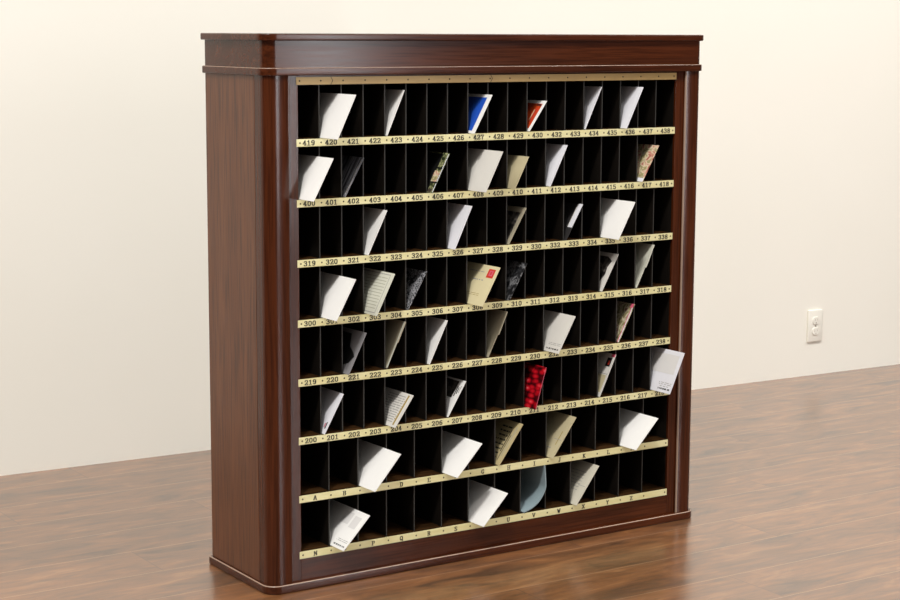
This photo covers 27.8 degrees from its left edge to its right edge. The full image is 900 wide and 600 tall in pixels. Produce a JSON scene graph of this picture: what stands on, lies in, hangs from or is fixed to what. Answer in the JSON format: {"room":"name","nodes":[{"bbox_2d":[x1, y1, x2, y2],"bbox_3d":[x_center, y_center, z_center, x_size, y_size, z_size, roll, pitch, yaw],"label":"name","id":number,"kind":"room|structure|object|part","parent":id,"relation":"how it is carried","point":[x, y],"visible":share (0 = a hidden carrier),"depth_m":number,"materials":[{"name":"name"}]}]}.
{"room":"mail room","nodes":[
{"label":"mail room","id":0,"kind":"room"},
{"bbox_2d":[0,0,899,475],"bbox_3d":[-0.194,-1.448,5.441,10.241,3.768,0.110,-5,10,-31],"label":"wall","id":1,"kind":"structure","parent":0,"point":[105,356],"depth_m":5.27,"materials":[{"name":"beige paint"}]},
{"bbox_2d":[807,309,822,341],"bbox_3d":[1.311,0.093,6.527,0.068,0.116,0.012,-5,10,-31],"label":"wall outlet","id":2,"kind":"object","parent":1,"relation":"attached to","point":[814,322],"visible":1,"depth_m":6.52,"materials":[{"name":"white plastic"}]},
{"bbox_2d":[812,327,818,334],"bbox_3d":[1.312,0.112,6.527,0.033,0.027,0.006,-5,10,-31],"label":"receptacle","id":3,"kind":"object","parent":2,"relation":"attached to","point":[815,330],"depth_m":6.52,"materials":[{"name":"white plastic"}]},
{"bbox_2d":[812,317,819,323],"bbox_3d":[1.312,0.074,6.522,0.033,0.027,0.006,-5,10,-31],"label":"receptacle","id":4,"kind":"object","parent":2,"relation":"attached to","point":[815,320],"depth_m":6.52,"materials":[{"name":"white plastic"}]},
{"bbox_2d":[0,364,899,599],"bbox_3d":[1.543,0.798,3.195,10.450,0.055,6.435,-5,10,-33],"label":"floor","id":5,"kind":"structure","parent":0,"point":[794,482],"depth_m":4.47,"materials":[{"name":"laminate"}]},
{"bbox_2d":[200,33,703,594],"bbox_3d":[0.038,-0.019,4.327,1.226,1.216,0.297,-5,10,-33],"label":"mail sorter","id":6,"kind":"object","parent":5,"relation":"on","point":[275,476],"visible":0.96,"depth_m":4.16,"materials":[{"name":"brown wood"}]},
{"bbox_3d":[-0.475,0.057,4.032,0.019,1.108,0.234,-5,10,-33],"label":"panel","id":7,"kind":"part","parent":6,"relation":"part of","materials":[{"name":"brown wood"}]},
{"bbox_3d":[-0.380,0.073,3.923,0.056,1.108,0.050,-5,10,-33],"label":"corner post","id":8,"kind":"part","parent":6,"relation":"part of","materials":[{"name":"brown wood"}]},
{"bbox_2d":[298,154,333,201],"bbox_3d":[-0.334,-0.269,3.954,0.050,0.091,0.240,-5,10,-33],"label":"envelope","id":9,"kind":"object","parent":6,"relation":"in","point":[312,170],"visible":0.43,"depth_m":3.90,"materials":[{"name":"white paper"}]},
{"bbox_2d":[321,387,343,433],"bbox_3d":[-0.316,0.238,4.099,0.050,0.086,0.220,-5,10,-33],"label":"envelope","id":10,"kind":"object","parent":6,"relation":"on","point":[330,399],"visible":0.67,"depth_m":4.03,"materials":[{"name":"white paper"}]},
{"bbox_2d":[319,92,355,139],"bbox_3d":[-0.285,-0.403,3.958,0.047,0.094,0.240,-5,10,-33],"label":"envelope","id":11,"kind":"object","parent":6,"relation":"in","point":[335,108],"visible":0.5,"depth_m":3.90,"materials":[{"name":"white paper"}]},
{"bbox_2d":[321,271,355,320],"bbox_3d":[-0.290,-0.014,4.024,0.050,0.088,0.240,-5,10,-33],"label":"envelope","id":12,"kind":"object","parent":6,"relation":"in","point":[335,289],"visible":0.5,"depth_m":3.97,"materials":[{"name":"white paper"}]},
{"bbox_2d":[330,499,369,550],"bbox_3d":[-0.272,0.502,4.124,0.070,0.072,0.240,-5,10,-33],"label":"envelope","id":13,"kind":"object","parent":6,"relation":"in","point":[346,522],"visible":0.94,"depth_m":4.07,"materials":[{"name":"white paper"}]},
{"bbox_2d":[342,155,363,196],"bbox_3d":[-0.263,-0.280,4.045,0.050,0.085,0.198,-5,10,-33],"label":"brochure","id":14,"kind":"object","parent":6,"relation":"on","point":[351,165],"visible":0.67,"depth_m":3.98,"materials":[{"name":"grey paper"}]},
{"bbox_2d":[343,327,366,374],"bbox_3d":[-0.251,0.108,4.079,0.047,0.091,0.170,-5,10,-33],"label":"brochure","id":15,"kind":"object","parent":6,"relation":"in","point":[353,339],"visible":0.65,"depth_m":4.03,"materials":[{"name":"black paper"}]},
{"bbox_2d":[364,207,386,254],"bbox_3d":[-0.220,-0.162,4.097,0.050,0.097,0.220,-5,10,-33],"label":"envelope","id":16,"kind":"object","parent":6,"relation":"on","point":[373,217],"visible":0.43,"depth_m":4.03,"materials":[{"name":"white paper"}]},
{"bbox_2d":[358,438,400,491],"bbox_3d":[-0.204,0.369,4.136,0.069,0.078,0.240,-5,10,-33],"label":"envelope","id":17,"kind":"object","parent":6,"relation":"in","point":[375,462],"visible":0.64,"depth_m":4.09,"materials":[{"name":"white paper"}]},
{"bbox_2d":[364,267,394,315],"bbox_3d":[-0.198,-0.024,4.082,0.048,0.091,0.209,-5,10,-33],"label":"letter","id":18,"kind":"object","parent":6,"relation":"in","point":[377,283],"visible":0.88,"depth_m":4.03,"materials":[{"name":"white paper"}]},
{"bbox_2d":[385,89,404,135],"bbox_3d":[-0.174,-0.424,4.087,0.046,0.100,0.198,-5,10,-33],"label":"envelope","id":19,"kind":"object","parent":6,"relation":"on","point":[393,97],"visible":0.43,"depth_m":4.02,"materials":[{"name":"white paper"}]},
{"bbox_2d":[385,319,405,367],"bbox_3d":[-0.172,0.089,4.161,0.050,0.104,0.192,-5,10,-33],"label":"letter","id":20,"kind":"object","parent":6,"relation":"on","point":[394,328],"visible":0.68,"depth_m":4.10,"materials":[{"name":"beige paper"}]},
{"bbox_2d":[385,387,413,427],"bbox_3d":[-0.157,0.238,4.158,0.050,0.070,0.198,-5,10,-33],"label":"letter","id":21,"kind":"object","parent":6,"relation":"in","point":[397,402],"visible":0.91,"depth_m":4.11,"materials":[{"name":"grey paper"}]},
{"bbox_2d":[406,267,426,309],"bbox_3d":[-0.115,-0.031,4.157,0.050,0.084,0.154,-5,10,-33],"label":"photograph","id":22,"kind":"object","parent":6,"relation":"on","point":[414,278],"visible":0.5,"depth_m":4.12},
{"bbox_2d":[427,316,447,363],"bbox_3d":[-0.086,0.083,4.230,0.050,0.098,0.220,-5,10,-33],"label":"envelope","id":23,"kind":"object","parent":6,"relation":"on","point":[435,326],"visible":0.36,"depth_m":4.16,"materials":[{"name":"white paper"}]},
{"bbox_2d":[427,151,449,192],"bbox_3d":[-0.064,-0.294,4.139,0.047,0.088,0.160,-5,10,-33],"label":"photograph","id":24,"kind":"object","parent":6,"relation":"on","point":[436,161],"visible":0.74,"depth_m":4.10,"materials":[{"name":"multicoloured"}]},
{"bbox_3d":[0.035,0.572,4.415,1.223,0.020,0.295,-5,10,-33],"label":"moulding","id":25,"kind":"part","parent":6,"relation":"part of","materials":[{"name":"brown wood"}]},
{"bbox_3d":[0.040,-0.541,4.250,1.221,0.016,0.294,-5,10,-33],"label":"neck moulding","id":26,"kind":"part","parent":6,"relation":"part of","materials":[{"name":"brown wood"}]},
{"bbox_2d":[447,376,465,416],"bbox_3d":[-0.029,0.218,4.262,0.050,0.080,0.165,-5,10,-33],"label":"postcard","id":27,"kind":"object","parent":6,"relation":"on","point":[455,386],"visible":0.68,"depth_m":4.21,"materials":[{"name":"white paper"}]},
{"bbox_2d":[447,203,471,249],"bbox_3d":[-0.032,-0.177,4.208,0.048,0.097,0.226,-5,10,-33],"label":"envelope","id":28,"kind":"object","parent":6,"relation":"in","point":[458,214],"visible":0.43,"depth_m":4.14,"materials":[{"name":"white paper"}]},
{"bbox_2d":[442,430,481,477],"bbox_3d":[-0.021,0.353,4.265,0.070,0.073,0.240,-5,10,-33],"label":"envelope","id":29,"kind":"object","parent":6,"relation":"in","point":[457,451],"visible":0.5,"depth_m":4.21,"materials":[{"name":"white paper"}]},
{"bbox_2d":[300,386,651,437],"bbox_3d":[0.035,0.250,4.370,1.046,0.013,0.270,-5,10,-33],"label":"shelf","id":30,"kind":"object","parent":6,"relation":"attached to","point":[435,417],"depth_m":4.25,"materials":[{"name":"brown wood"}]},
{"bbox_2d":[468,93,491,133],"bbox_3d":[0.033,-0.430,4.176,0.050,0.087,0.154,-5,10,-33],"label":"postcard","id":31,"kind":"object","parent":6,"relation":"in","point":[477,103],"visible":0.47,"depth_m":4.14,"materials":[{"name":"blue paper"}]},
{"bbox_2d":[298,126,667,138],"bbox_3d":[0.038,-0.393,4.274,1.046,0.013,0.270,-5,10,-33],"label":"shelf","id":32,"kind":"object","parent":6,"relation":"attached to","point":[368,132],"depth_m":4.18,"materials":[{"name":"brown wood"}]},
{"bbox_2d":[467,261,499,306],"bbox_3d":[0.028,-0.044,4.238,0.050,0.087,0.240,-5,10,-33],"label":"envelope","id":33,"kind":"object","parent":6,"relation":"in","point":[481,278],"visible":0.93,"depth_m":4.18,"materials":[{"name":"beige paper"}]},
{"bbox_2d":[301,481,665,551],"bbox_3d":[0.034,0.505,4.407,1.046,0.013,0.270,-5,10,-33],"label":"shelf","id":34,"kind":"object","parent":6,"relation":"attached to","point":[427,528],"depth_m":4.30,"materials":[{"name":"brown wood"}]},
{"bbox_2d":[300,333,666,378],"bbox_3d":[0.036,0.122,4.351,1.046,0.013,0.270,-5,10,-33],"label":"shelf","id":35,"kind":"object","parent":6,"relation":"attached to","point":[514,353],"depth_m":4.25,"materials":[{"name":"brown wood"}]},
{"bbox_2d":[301,434,666,495],"bbox_3d":[0.035,0.380,4.389,1.046,0.013,0.270,-5,10,-33],"label":"shelf","id":36,"kind":"object","parent":6,"relation":"attached to","point":[341,483],"depth_m":4.28,"materials":[{"name":"brown wood"}]},
{"bbox_2d":[299,282,668,319],"bbox_3d":[0.037,-0.006,4.332,1.046,0.013,0.270,-5,10,-33],"label":"shelf","id":37,"kind":"object","parent":6,"relation":"attached to","point":[455,304],"depth_m":4.26,"materials":[{"name":"brown wood"}]},
{"bbox_2d":[299,230,670,259],"bbox_3d":[0.037,-0.136,4.312,1.046,0.013,0.270,-5,10,-33],"label":"shelf","id":38,"kind":"object","parent":6,"relation":"attached to","point":[552,241],"depth_m":4.22,"materials":[{"name":"brown wood"}]},
{"bbox_2d":[468,148,502,192],"bbox_3d":[0.034,-0.303,4.191,0.048,0.091,0.240,-5,10,-33],"label":"envelope","id":39,"kind":"object","parent":6,"relation":"in","point":[482,164],"visible":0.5,"depth_m":4.13,"materials":[{"name":"grey paper"}]},
{"bbox_3d":[0.105,-0.508,4.155,1.046,0.020,0.027,-5,10,-33],"label":"header rail","id":40,"kind":"part","parent":6,"relation":"part of","materials":[{"name":"brown wood"}]},
{"bbox_2d":[469,479,507,526],"bbox_3d":[0.040,0.473,4.325,0.070,0.072,0.240,-5,10,-33],"label":"envelope","id":41,"kind":"object","parent":6,"relation":"in","point":[484,500],"visible":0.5,"depth_m":4.27,"materials":[{"name":"white paper"}]},
{"bbox_2d":[315,178,667,198],"bbox_3d":[0.038,-0.265,4.293,1.046,0.013,0.270,-5,10,-33],"label":"shelf","id":42,"kind":"object","parent":6,"relation":"attached to","point":[529,188],"depth_m":4.23,"materials":[{"name":"brown wood"}]},
{"bbox_2d":[486,309,507,356],"bbox_3d":[0.061,0.069,4.306,0.050,0.105,0.192,-5,10,-33],"label":"letter","id":43,"kind":"object","parent":6,"relation":"on","point":[495,317],"visible":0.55,"depth_m":4.25,"materials":[{"name":"beige paper"}]},
{"bbox_2d":[495,418,522,465],"bbox_3d":[0.096,0.330,4.357,0.070,0.092,0.176,-5,10,-33],"label":"letter","id":44,"kind":"object","parent":6,"relation":"on","point":[506,431],"visible":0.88,"depth_m":4.31,"materials":[{"name":"beige paper"}]},
{"bbox_2d":[506,259,526,300],"bbox_3d":[0.116,-0.052,4.305,0.050,0.085,0.160,-5,10,-33],"label":"photograph","id":45,"kind":"object","parent":6,"relation":"on","point":[515,269],"visible":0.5,"depth_m":4.26},
{"bbox_2d":[507,205,525,243],"bbox_3d":[0.109,-0.183,4.297,0.050,0.083,0.176,-5,10,-33],"label":"brochure","id":46,"kind":"object","parent":6,"relation":"on","point":[515,214],"visible":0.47,"depth_m":4.24,"materials":[{"name":"beige paper"}]},
{"bbox_2d":[507,155,528,188],"bbox_3d":[0.117,-0.303,4.257,0.040,0.074,0.176,-5,10,-33],"label":"letter","id":47,"kind":"object","parent":6,"relation":"in","point":[516,164],"visible":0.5,"depth_m":4.21,"materials":[{"name":"paper"}]},
{"bbox_2d":[520,465,545,512],"bbox_3d":[0.153,0.441,4.420,0.067,0.108,0.182,-5,10,-33],"label":"booklet","id":48,"kind":"object","parent":6,"relation":"on","point":[533,479],"visible":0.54,"depth_m":4.38,"materials":[{"name":"blue paper"}]},
{"bbox_2d":[524,362,546,409],"bbox_3d":[0.163,0.197,4.350,0.031,0.099,0.187,-5,10,-33],"label":"postcard","id":49,"kind":"object","parent":6,"relation":"in","point":[534,374],"visible":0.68,"depth_m":4.30,"materials":[{"name":"red paper"}]},
{"bbox_2d":[527,100,546,130],"bbox_3d":[0.165,-0.435,4.276,0.050,0.070,0.143,-5,10,-33],"label":"postcard","id":50,"kind":"object","parent":6,"relation":"on","point":[534,107],"visible":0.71,"depth_m":4.24,"materials":[{"name":"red paper"}]},
{"bbox_2d":[546,143,567,186],"bbox_3d":[0.194,-0.328,4.348,0.050,0.096,0.220,-5,10,-33],"label":"envelope","id":51,"kind":"object","parent":6,"relation":"on","point":[554,153],"visible":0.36,"depth_m":4.28,"materials":[{"name":"white paper"}]},
{"bbox_2d":[544,310,575,353],"bbox_3d":[0.209,0.068,4.380,0.050,0.086,0.240,-5,10,-33],"label":"envelope","id":52,"kind":"object","parent":6,"relation":"in","point":[557,326],"visible":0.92,"depth_m":4.32,"materials":[{"name":"grey paper"}]},
{"bbox_2d":[546,411,576,458],"bbox_3d":[0.226,0.320,4.429,0.070,0.094,0.176,-5,10,-33],"label":"letter","id":53,"kind":"object","parent":6,"relation":"in","point":[559,424],"visible":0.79,"depth_m":4.39,"materials":[{"name":"paper"}]},
{"bbox_2d":[564,202,582,239],"bbox_3d":[0.251,-0.195,4.381,0.050,0.084,0.165,-5,10,-33],"label":"postcard","id":54,"kind":"object","parent":6,"relation":"on","point":[571,210],"visible":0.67,"depth_m":4.33,"materials":[{"name":"grey paper"}]},
{"bbox_2d":[570,460,598,505],"bbox_3d":[0.285,0.440,4.493,0.069,0.091,0.182,-5,10,-33],"label":"letter","id":55,"kind":"object","parent":6,"relation":"on","point":[582,472],"visible":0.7,"depth_m":4.45,"materials":[{"name":"paper"}]},
{"bbox_2d":[584,86,601,128],"bbox_3d":[0.286,-0.467,4.389,0.050,0.100,0.198,-5,10,-33],"label":"envelope","id":56,"kind":"object","parent":6,"relation":"on","point":[591,93],"visible":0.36,"depth_m":4.32,"materials":[{"name":"white paper"}]},
{"bbox_2d":[598,352,615,396],"bbox_3d":[0.334,0.173,4.508,0.050,0.101,0.187,-5,10,-33],"label":"brochure","id":57,"kind":"object","parent":6,"relation":"on","point":[605,360],"visible":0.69,"depth_m":4.45,"materials":[{"name":"grey paper"}]},
{"bbox_2d":[599,251,618,291],"bbox_3d":[0.342,-0.076,4.460,0.050,0.088,0.165,-5,10,-33],"label":"postcard","id":58,"kind":"object","parent":6,"relation":"on","point":[607,260],"visible":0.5,"depth_m":4.41,"materials":[{"name":"grey paper"}]},
{"bbox_2d":[600,198,634,239],"bbox_3d":[0.355,-0.203,4.422,0.050,0.088,0.240,-5,10,-33],"label":"envelope","id":59,"kind":"object","parent":6,"relation":"in","point":[615,214],"visible":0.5,"depth_m":4.36,"materials":[{"name":"white paper"}]},
{"bbox_2d":[616,301,634,341],"bbox_3d":[0.383,0.046,4.514,0.050,0.091,0.176,-5,10,-33],"label":"brochure","id":60,"kind":"object","parent":6,"relation":"on","point":[624,310],"visible":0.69,"depth_m":4.46,"materials":[{"name":"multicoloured paper"}]},
{"bbox_2d":[620,86,643,128],"bbox_3d":[0.382,-0.474,4.442,0.050,0.098,0.220,-5,10,-33],"label":"envelope","id":61,"kind":"object","parent":6,"relation":"on","point":[630,95],"visible":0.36,"depth_m":4.37,"materials":[{"name":"white paper"}]},
{"bbox_2d":[619,408,657,449],"bbox_3d":[0.416,0.314,4.548,0.070,0.073,0.240,-5,10,-33],"label":"envelope","id":62,"kind":"object","parent":6,"relation":"in","point":[634,426],"visible":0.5,"depth_m":4.49,"materials":[{"name":"white paper"}]},
{"bbox_2d":[635,242,654,287],"bbox_3d":[0.427,-0.094,4.528,0.050,0.104,0.192,-5,10,-33],"label":"letter","id":63,"kind":"object","parent":6,"relation":"on","point":[643,250],"visible":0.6,"depth_m":4.47,"materials":[{"name":"beige paper"}]},
{"bbox_2d":[637,144,658,181],"bbox_3d":[0.442,-0.340,4.470,0.051,0.087,0.160,-5,10,-33],"label":"postcard","id":64,"kind":"object","parent":6,"relation":"in","point":[646,153],"visible":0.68,"depth_m":4.42,"materials":[{"name":"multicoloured paper"}]},
{"bbox_2d":[650,346,684,393],"bbox_3d":[0.492,0.166,4.563,0.046,0.099,0.240,-5,10,-33],"label":"envelope","id":65,"kind":"object","parent":6,"relation":"in","point":[665,363],"visible":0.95,"depth_m":4.50,"materials":[{"name":"white paper"}]},
{"bbox_3d":[0.583,-0.015,4.551,0.056,1.108,0.050,-5,10,-33],"label":"corner post","id":66,"kind":"part","parent":6,"relation":"part of","materials":[{"name":"brown wood"}]}
]}

